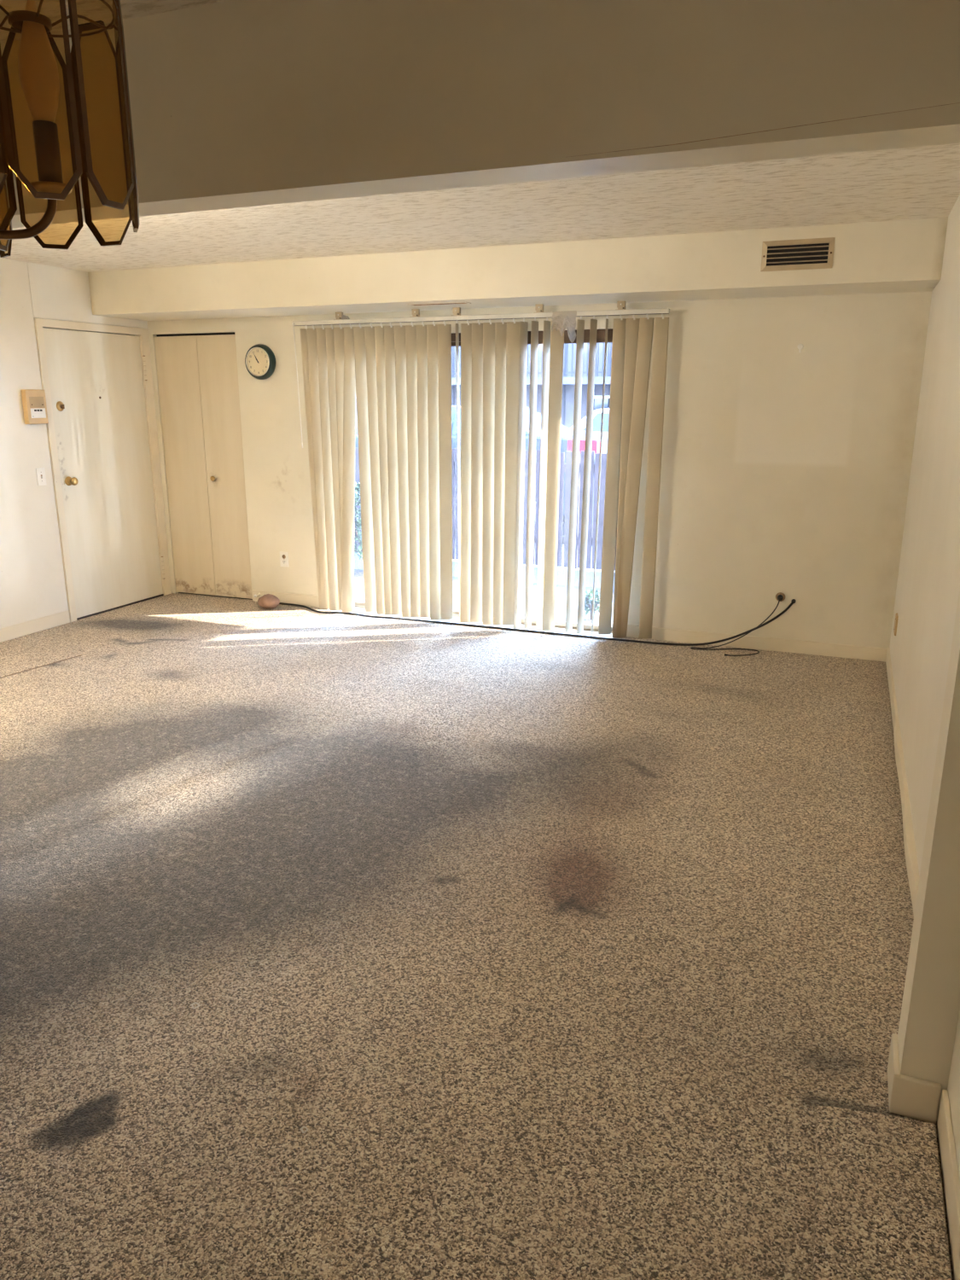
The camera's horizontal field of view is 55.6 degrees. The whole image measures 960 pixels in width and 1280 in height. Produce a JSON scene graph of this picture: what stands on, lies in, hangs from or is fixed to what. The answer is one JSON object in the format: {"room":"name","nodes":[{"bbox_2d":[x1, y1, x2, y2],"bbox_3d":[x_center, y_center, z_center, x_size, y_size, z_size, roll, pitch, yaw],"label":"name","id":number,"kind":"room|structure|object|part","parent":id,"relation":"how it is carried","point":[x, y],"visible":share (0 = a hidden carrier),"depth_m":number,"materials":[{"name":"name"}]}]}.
{"room":"empty living room","nodes":[
{"label":"empty living room","id":0,"kind":"room"},
{"bbox_2d":[0,257,171,628],"bbox_3d":[-3.417,-1.072,5.516,0.170,2.497,4.073,6,16,21],"label":"wall","id":1,"kind":"structure","parent":0,"point":[32,586],"depth_m":6.15,"materials":[{"name":"paint"}]},
{"bbox_2d":[20,389,48,424],"bbox_3d":[-3.003,-1.575,6.147,0.049,0.226,0.166,6,16,21],"label":"intercom","id":2,"kind":"object","parent":1,"relation":"attached to","point":[33,400],"visible":1,"depth_m":6.12,"materials":[{"name":"beige plastic"}]},
{"bbox_2d":[29,396,44,407],"bbox_3d":[-2.986,-1.602,6.134,0.006,0.072,0.122,6,16,21],"label":"speaker grille","id":3,"kind":"object","parent":2,"relation":"attached to","point":[34,402],"depth_m":6.13,"materials":[{"name":"beige plastic"}]},
{"bbox_3d":[-2.986,-1.533,6.154,0.004,0.063,0.120,6,16,21],"label":"button panel","id":4,"kind":"part","parent":2,"relation":"part of","materials":[{"name":"white plastic"}]},
{"bbox_2d":[0,610,69,642],"bbox_3d":[-3.499,0.158,5.378,0.012,0.092,2.757,6,16,21],"label":"baseboard","id":5,"kind":"structure","parent":1,"relation":"attached to","point":[19,630],"depth_m":6.33,"materials":[{"name":"paint"}]},
{"bbox_2d":[35,467,46,485],"bbox_3d":[-3.018,-1.125,6.272,0.018,0.120,0.072,6,16,21],"label":"light switch","id":6,"kind":"object","parent":1,"relation":"attached to","point":[41,477],"visible":1,"depth_m":6.27,"materials":[{"name":"white plastic"}]},
{"bbox_2d":[33,318,171,622],"bbox_3d":[-2.804,-1.276,6.862,0.162,2.098,1.077,6,16,21],"label":"door","id":7,"kind":"structure","parent":1,"relation":"in","point":[96,381],"depth_m":6.81,"materials":[{"name":"paint"}]},
{"bbox_3d":[-2.909,-1.133,6.497,0.068,0.066,0.066,6,16,21],"label":"knob","id":8,"kind":"part","parent":7,"relation":"part of","materials":[{"name":"gold metal"}]},
{"bbox_2d":[0,593,954,1279],"bbox_3d":[-1.501,0.824,3.063,5.812,0.004,8.188,6,16,21],"label":"floor","id":9,"kind":"structure","parent":0,"point":[555,957],"depth_m":2.69,"materials":[{"name":"carpet"}]},
{"bbox_2d":[0,640,81,678],"bbox_3d":[-3.087,0.206,5.361,0.720,0.008,1.430,6,16,21],"label":"carpet remnant","id":10,"kind":"object","parent":9,"relation":"on","point":[16,657],"visible":1,"depth_m":5.72,"materials":[{"name":"beige carpet"}]},
{"bbox_2d":[190,1001,199,1008],"bbox_3d":[-0.764,0.979,2.439,0.030,0.009,0.020,6,16,21],"label":"lint","id":11,"kind":"object","parent":9,"relation":"on","point":[195,1002],"visible":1,"depth_m":2.44},
{"bbox_2d":[257,593,279,608],"bbox_3d":[-1.637,-0.300,7.062,0.176,0.114,0.142,6,16,21],"label":"stone","id":12,"kind":"object","parent":9,"relation":"on","point":[268,601],"visible":1,"depth_m":7.01,"materials":[{"name":"pink stone"}]},
{"bbox_2d":[299,1126,308,1133],"bbox_3d":[-0.392,1.089,2.025,0.022,0.009,0.015,6,16,21],"label":"lint","id":13,"kind":"object","parent":9,"relation":"on","point":[302,1127],"visible":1,"depth_m":2.02},
{"bbox_2d":[279,599,796,645],"bbox_3d":[0.116,-0.259,6.438,3.985,0.350,0.164,6,16,21],"label":"power cable","id":14,"kind":"object","parent":9,"relation":"on","point":[793,601],"visible":0.96,"depth_m":6.26,"materials":[{"name":"black rubber"}]},
{"bbox_2d":[812,1105,951,1279],"bbox_3d":[0.634,1.247,1.432,0.248,0.018,1.444,6,16,21],"label":"carpet patch","id":15,"kind":"object","parent":9,"relation":"on","point":[879,1210],"visible":1,"depth_m":1.84,"materials":[{"name":"beige carpet"}]},
{"bbox_2d":[0,0,959,228],"bbox_3d":[-1.519,-1.370,2.539,5.595,0.408,0.138,6,16,21],"label":"wall header","id":16,"kind":"structure","parent":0,"point":[234,103],"depth_m":1.90,"materials":[{"name":"paint"}]},
{"bbox_2d":[0,0,959,272],"bbox_3d":[-1.524,-1.593,2.391,5.850,0.120,8.320,6,16,21],"label":"ceiling","id":17,"kind":"structure","parent":0,"point":[922,182],"depth_m":4.43,"materials":[{"name":"white paint"}]},
{"bbox_2d":[0,0,139,257],"bbox_3d":[-0.798,-0.793,0.946,0.706,0.682,0.727,6,16,21],"label":"chandelier","id":18,"kind":"object","parent":17,"relation":"hanging from","point":[38,74],"visible":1,"depth_m":1.07,"materials":[{"name":"brown glass"}]},
{"bbox_3d":[-0.553,-0.607,0.983,0.074,0.255,0.006,6,16,21],"label":"glass panel","id":19,"kind":"part","parent":18,"relation":"part of","materials":[{"name":"brown glass"}]},
{"bbox_3d":[-0.677,-0.675,1.255,0.006,0.255,0.074,0,15,1],"label":"glass panel","id":20,"kind":"part","parent":18,"relation":"part of","materials":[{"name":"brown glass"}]},
{"bbox_3d":[-0.704,-0.693,1.321,0.006,0.255,0.074,-14,20,-42],"label":"glass panel","id":21,"kind":"part","parent":18,"relation":"part of","materials":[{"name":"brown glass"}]},
{"label":"glass panel","id":22,"kind":"part","parent":18,"relation":"part of","materials":[{"name":"brown glass"}]},
{"bbox_3d":[-0.634,-0.522,1.058,0.263,0.099,0.010,-5,16,-16],"label":"arm","id":23,"kind":"part","parent":18,"relation":"part of","materials":[{"name":"brown metal"}]},
{"bbox_3d":[-0.513,-0.673,1.056,0.043,0.136,0.043,6,16,21],"label":"bulb","id":24,"kind":"part","parent":18,"relation":"part of","materials":[{"name":"clear glass"}]},
{"bbox_3d":[-0.480,-0.615,0.983,0.074,0.255,0.006,-6,16,-23],"label":"glass panel","id":25,"kind":"part","parent":18,"relation":"part of","materials":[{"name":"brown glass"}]},
{"bbox_3d":[-0.556,-0.635,1.159,0.074,0.255,0.006,-6,16,-23],"label":"glass panel","id":26,"kind":"part","parent":18,"relation":"part of","materials":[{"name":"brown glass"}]},
{"bbox_2d":[30,120,72,194],"bbox_3d":[-0.513,-0.570,1.084,0.047,0.080,0.046,6,16,21],"label":"candle","id":27,"kind":"object","parent":18,"relation":"on","point":[45,132],"depth_m":1.07,"materials":[{"name":"brown metal"}]},
{"bbox_3d":[-0.483,-0.640,1.159,0.074,0.255,0.006,6,16,21],"label":"glass panel","id":28,"kind":"part","parent":18,"relation":"part of","materials":[{"name":"brown glass"}]},
{"bbox_3d":[-0.429,-0.630,1.033,0.006,0.255,0.074,6,16,21],"label":"glass panel","id":29,"kind":"part","parent":18,"relation":"part of","materials":[{"name":"brown glass"}]},
{"bbox_3d":[-0.430,-0.636,1.108,0.006,0.255,0.074,-6,16,-23],"label":"glass panel","id":30,"kind":"part","parent":18,"relation":"part of","materials":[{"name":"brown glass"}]},
{"bbox_2d":[87,216,948,320],"bbox_3d":[-0.130,-2.292,5.790,5.544,0.300,0.576,6,16,21],"label":"soffit","id":31,"kind":"structure","parent":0,"point":[905,255],"depth_m":5.36,"materials":[{"name":"paint"}]},
{"bbox_2d":[407,301,471,306],"bbox_3d":[-0.258,-2.123,5.749,0.400,0.005,0.090,6,16,21],"label":"air vent","id":32,"kind":"object","parent":31,"relation":"in","point":[462,302],"visible":1,"depth_m":5.75,"materials":[{"name":"metal"}]},
{"bbox_2d":[291,301,669,638],"bbox_3d":[-0.087,-1.154,6.254,2.660,2.136,0.098,6,16,21],"label":"vertical blind","id":33,"kind":"object","parent":31,"relation":"attached to","point":[398,376],"visible":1,"depth_m":6.23,"materials":[{"name":"plastic"}]},
{"bbox_3d":[-0.087,-2.122,5.996,2.660,0.030,0.046,6,16,21],"label":"head rail","id":34,"kind":"part","parent":33,"relation":"part of","materials":[{"name":"metal"}]},
{"bbox_2d":[760,237,835,271],"bbox_3d":[1.669,-2.027,4.790,0.360,0.150,0.010,6,16,21],"label":"air vent","id":35,"kind":"object","parent":31,"relation":"in","point":[812,253],"visible":1,"depth_m":4.79,"materials":[{"name":"metal"}]},
{"bbox_2d":[147,290,931,648],"bbox_3d":[0.002,-1.305,6.393,5.804,2.497,0.150,6,16,21],"label":"wall","id":36,"kind":"structure","parent":0,"point":[786,470],"depth_m":5.68,"materials":[{"name":"paint"}]},
{"bbox_2d":[154,331,252,599],"bbox_3d":[-2.178,-1.351,7.226,0.768,2.057,0.112,6,16,21],"label":"door","id":37,"kind":"structure","parent":36,"relation":"in","point":[197,374],"depth_m":7.19,"materials":[{"name":"paint"}]},
{"bbox_3d":[-2.346,-1.365,7.286,0.398,2.025,0.030,6,16,21],"label":"panel","id":38,"kind":"part","parent":37,"relation":"part of","materials":[{"name":"paint"}]},
{"bbox_3d":[-2.103,-1.272,7.173,0.042,0.042,0.036,6,16,21],"label":"knob","id":39,"kind":"part","parent":37,"relation":"part of","materials":[{"name":"gold metal"}]},
{"bbox_3d":[-1.992,-1.329,7.149,0.356,2.025,0.030,6,16,21],"label":"panel","id":40,"kind":"part","parent":37,"relation":"part of","materials":[{"name":"paint"}]},
{"bbox_2d":[244,343,275,379],"bbox_3d":[-1.634,-2.063,6.752,0.254,0.254,0.057,6,16,21],"label":"wall clock","id":41,"kind":"object","parent":36,"relation":"attached to","point":[259,359],"visible":1,"depth_m":6.73,"materials":[{"name":"green plastic"}]},
{"bbox_2d":[279,551,288,567],"bbox_3d":[-1.531,-0.630,7.118,0.076,0.120,0.009,6,16,21],"label":"wall outlet","id":42,"kind":"object","parent":36,"relation":"attached to","point":[283,555],"visible":1,"depth_m":7.11,"materials":[{"name":"white plastic"}]},
{"bbox_2d":[252,589,319,607],"bbox_3d":[-1.472,-0.321,7.174,0.752,0.092,0.012,6,16,21],"label":"baseboard","id":43,"kind":"structure","parent":36,"relation":"attached to","point":[305,600],"depth_m":7.17,"materials":[{"name":"paint"}]},
{"bbox_2d":[325,608,612,638],"bbox_3d":[-0.086,-0.128,6.606,2.295,0.012,0.135,6,16,21],"label":"trim","id":44,"kind":"structure","parent":36,"relation":"attached to","point":[356,611],"depth_m":6.48,"materials":[{"name":"white plastic"}]},
{"bbox_2d":[354,328,619,633],"bbox_3d":[-0.034,-1.120,6.456,2.290,2.007,0.110,6,16,21],"label":"door","id":45,"kind":"structure","parent":36,"relation":"in","point":[600,333],"depth_m":6.11,"materials":[{"name":"brown metal"}]},
{"bbox_3d":[-0.447,-1.153,6.637,1.288,1.933,0.033,6,16,21],"label":"sash","id":46,"kind":"part","parent":45,"relation":"part of","materials":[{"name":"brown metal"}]},
{"bbox_3d":[-0.032,-1.121,6.461,2.290,2.007,0.100,6,16,21],"label":"frame","id":47,"kind":"part","parent":45,"relation":"part of","materials":[{"name":"brown metal"}]},
{"bbox_3d":[0.528,-1.040,6.215,0.958,1.933,0.033,6,16,21],"label":"sash","id":48,"kind":"part","parent":45,"relation":"part of","materials":[{"name":"glass"}]},
{"bbox_2d":[626,624,887,661],"bbox_3d":[1.737,0.013,5.935,1.700,0.085,0.012,6,16,21],"label":"baseboard","id":49,"kind":"structure","parent":36,"relation":"attached to","point":[664,634],"depth_m":5.88,"materials":[{"name":"paint"}]},
{"bbox_2d":[775,592,785,601],"bbox_3d":[1.905,-0.269,5.777,0.060,0.060,0.036,6,16,21],"label":"jack","id":50,"kind":"object","parent":36,"relation":"attached to","point":[780,596],"visible":1,"depth_m":5.78,"materials":[{"name":"plastic"}]},
{"bbox_2d":[690,599,779,656],"bbox_3d":[1.629,-0.086,5.790,0.538,0.351,0.172,2,15,7],"label":"cable","id":51,"kind":"object","parent":50,"relation":"attached to","point":[691,648],"visible":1,"depth_m":5.88,"materials":[{"name":"black rubber"}]},
{"bbox_2d":[797,343,803,352],"bbox_3d":[1.902,-1.733,5.404,0.034,0.051,0.008,6,16,21],"label":"wall anchor","id":52,"kind":"object","parent":36,"relation":"attached to","point":[800,346],"visible":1,"depth_m":5.40,"materials":[{"name":"white plastic"}]},
{"bbox_2d":[889,194,959,1180],"bbox_3d":[1.128,-0.070,1.757,0.150,2.497,8.223,6,16,21],"label":"wall","id":53,"kind":"structure","parent":0,"point":[928,582],"depth_m":3.67,"materials":[{"name":"paint"}]},
{"bbox_2d":[893,612,898,635],"bbox_3d":[2.365,-0.089,5.178,0.012,0.116,0.120,6,16,21],"label":"wall plate","id":54,"kind":"object","parent":53,"relation":"attached to","point":[896,614],"visible":1,"depth_m":5.13,"materials":[{"name":"beige plastic"}]},
{"bbox_2d":[885,647,959,1279],"bbox_3d":[0.995,1.032,2.070,0.110,0.105,7.961,6,16,21],"label":"baseboard","id":55,"kind":"structure","parent":53,"relation":"attached to","point":[945,1136],"depth_m":2.06,"materials":[{"name":"paint"}]},
{"bbox_2d":[897,587,959,1121],"bbox_3d":[1.029,0.075,1.869,0.107,2.059,0.137,6,16,21],"label":"wall","id":56,"kind":"structure","parent":0,"point":[930,1008],"depth_m":1.97,"materials":[{"name":"paint"}]},
{"label":"outside","id":57,"kind":"structure","parent":0,"visible":0},
{"bbox_2d":[353,569,614,598],"bbox_3d":[0.085,-0.450,8.460,18.000,0.100,0.620,6,16,21],"label":"bed","id":58,"kind":"object","parent":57,"point":[560,589],"depth_m":8.39,"materials":[{"name":"white"}]},
{"bbox_2d":[354,481,362,559],"bbox_3d":[-1.126,-1.096,8.924,0.867,0.934,0.859,6,16,21],"label":"shrub","id":59,"kind":"object","parent":58,"relation":"on","point":[358,535],"visible":0.09,"depth_m":8.69,"materials":[{"name":"green plant"}]},
{"bbox_3d":[-1.125,-1.013,8.944,0.510,0.764,0.446,6,16,21],"label":"stem","id":60,"kind":"part","parent":59,"relation":"part of","materials":[{"name":"green plant"}]},
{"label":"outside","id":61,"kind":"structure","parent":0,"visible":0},
{"bbox_2d":[354,552,614,588],"bbox_3d":[0.415,-0.653,9.262,18.000,0.100,1.160,6,16,21],"label":"gravel","id":62,"kind":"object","parent":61,"point":[561,572],"depth_m":9.10,"materials":[{"name":"white gravel"}]},
{"bbox_2d":[354,448,616,569],"bbox_3d":[0.457,-1.370,9.438,9.014,1.195,0.151,6,16,21],"label":"fence","id":63,"kind":"object","parent":62,"relation":"on","point":[567,467],"visible":0.07,"depth_m":9.21,"materials":[{"name":"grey wood"}]},
{"bbox_3d":[0.438,-1.068,9.488,9.000,0.085,0.039,6,16,21],"label":"rail","id":64,"kind":"part","parent":63,"relation":"part of","materials":[{"name":"grey wood"}]},
{"bbox_3d":[0.438,-1.773,9.300,9.000,0.085,0.039,6,16,21],"label":"rail","id":65,"kind":"part","parent":63,"relation":"part of","materials":[{"name":"grey wood"}]},
{"bbox_3d":[0.968,-1.304,9.278,0.090,1.150,0.090,6,16,21],"label":"post","id":66,"kind":"part","parent":63,"relation":"part of","materials":[{"name":"grey wood"}]},
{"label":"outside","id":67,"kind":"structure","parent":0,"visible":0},
{"bbox_2d":[454,516,593,563],"bbox_3d":[4.492,-4.663,24.317,50.000,0.100,30.800,6,16,21],"label":"parking lot","id":68,"kind":"structure","parent":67,"point":[592,516],"depth_m":10.76,"materials":[{"name":"grey asphalt"}]},
{"bbox_2d":[354,405,607,534],"bbox_3d":[-0.286,-2.373,12.415,4.304,1.600,1.864,6,16,21],"label":"car","id":69,"kind":"object","parent":68,"relation":"on","point":[566,433],"visible":0.04,"depth_m":11.21,"materials":[{"name":"grey paint"}]},
{"bbox_2d":[567,439,599,453],"bbox_3d":[1.253,-2.327,10.921,0.365,0.160,0.220,6,16,21],"label":"sign","id":70,"kind":"object","parent":69,"relation":"attached to","point":[596,443],"depth_m":10.82,"materials":[{"name":"pink"}]},
{"bbox_2d":[355,342,612,435],"bbox_3d":[1.056,-8.414,25.576,31.000,6.500,5.300,6,16,21],"label":"apartment building","id":71,"kind":"structure","parent":68,"relation":"on","point":[569,353],"depth_m":23.80,"materials":[{"name":"white"}]},
{"bbox_3d":[-3.628,-6.489,26.508,1.360,1.060,0.015,6,16,21],"label":"pane","id":72,"kind":"part","parent":71,"relation":"part of","materials":[{"name":"white glass"}]},
{"bbox_3d":[1.201,-7.076,22.963,6.800,0.860,0.040,6,16,21],"label":"railing","id":73,"kind":"part","parent":71,"relation":"part of","materials":[{"name":"white metal"}]},
{"bbox_3d":[3.521,-5.753,23.745,1.360,1.060,0.015,6,16,21],"label":"pane","id":74,"kind":"part","parent":71,"relation":"part of","materials":[{"name":"white glass"}]},
{"bbox_2d":[570,407,609,432],"bbox_3d":[2.611,-2.831,14.215,4.604,1.560,1.864,6,16,21],"label":"car","id":75,"kind":"object","parent":68,"relation":"on","point":[597,413],"visible":0.02,"depth_m":13.57,"materials":[{"name":"white paint"}]},
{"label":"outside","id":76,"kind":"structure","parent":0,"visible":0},
{"bbox_2d":[353,577,613,625],"bbox_3d":[-0.271,-0.269,7.588,18.000,0.100,1.297,6,16,21],"label":"patio","id":77,"kind":"structure","parent":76,"point":[561,599],"depth_m":7.50,"materials":[{"name":"concrete"}]},
{"bbox_2d":[584,588,599,619],"bbox_3d":[0.867,-0.275,6.954,0.216,0.241,0.232,6,16,21],"label":"shrub","id":78,"kind":"object","parent":77,"relation":"on","point":[588,597],"visible":0.62,"depth_m":6.91,"materials":[{"name":"green plant"}]},
{"bbox_3d":[0.861,-0.244,6.957,0.126,0.180,0.112,6,16,21],"label":"stem","id":79,"kind":"part","parent":78,"relation":"part of","materials":[{"name":"plant"}]}
]}

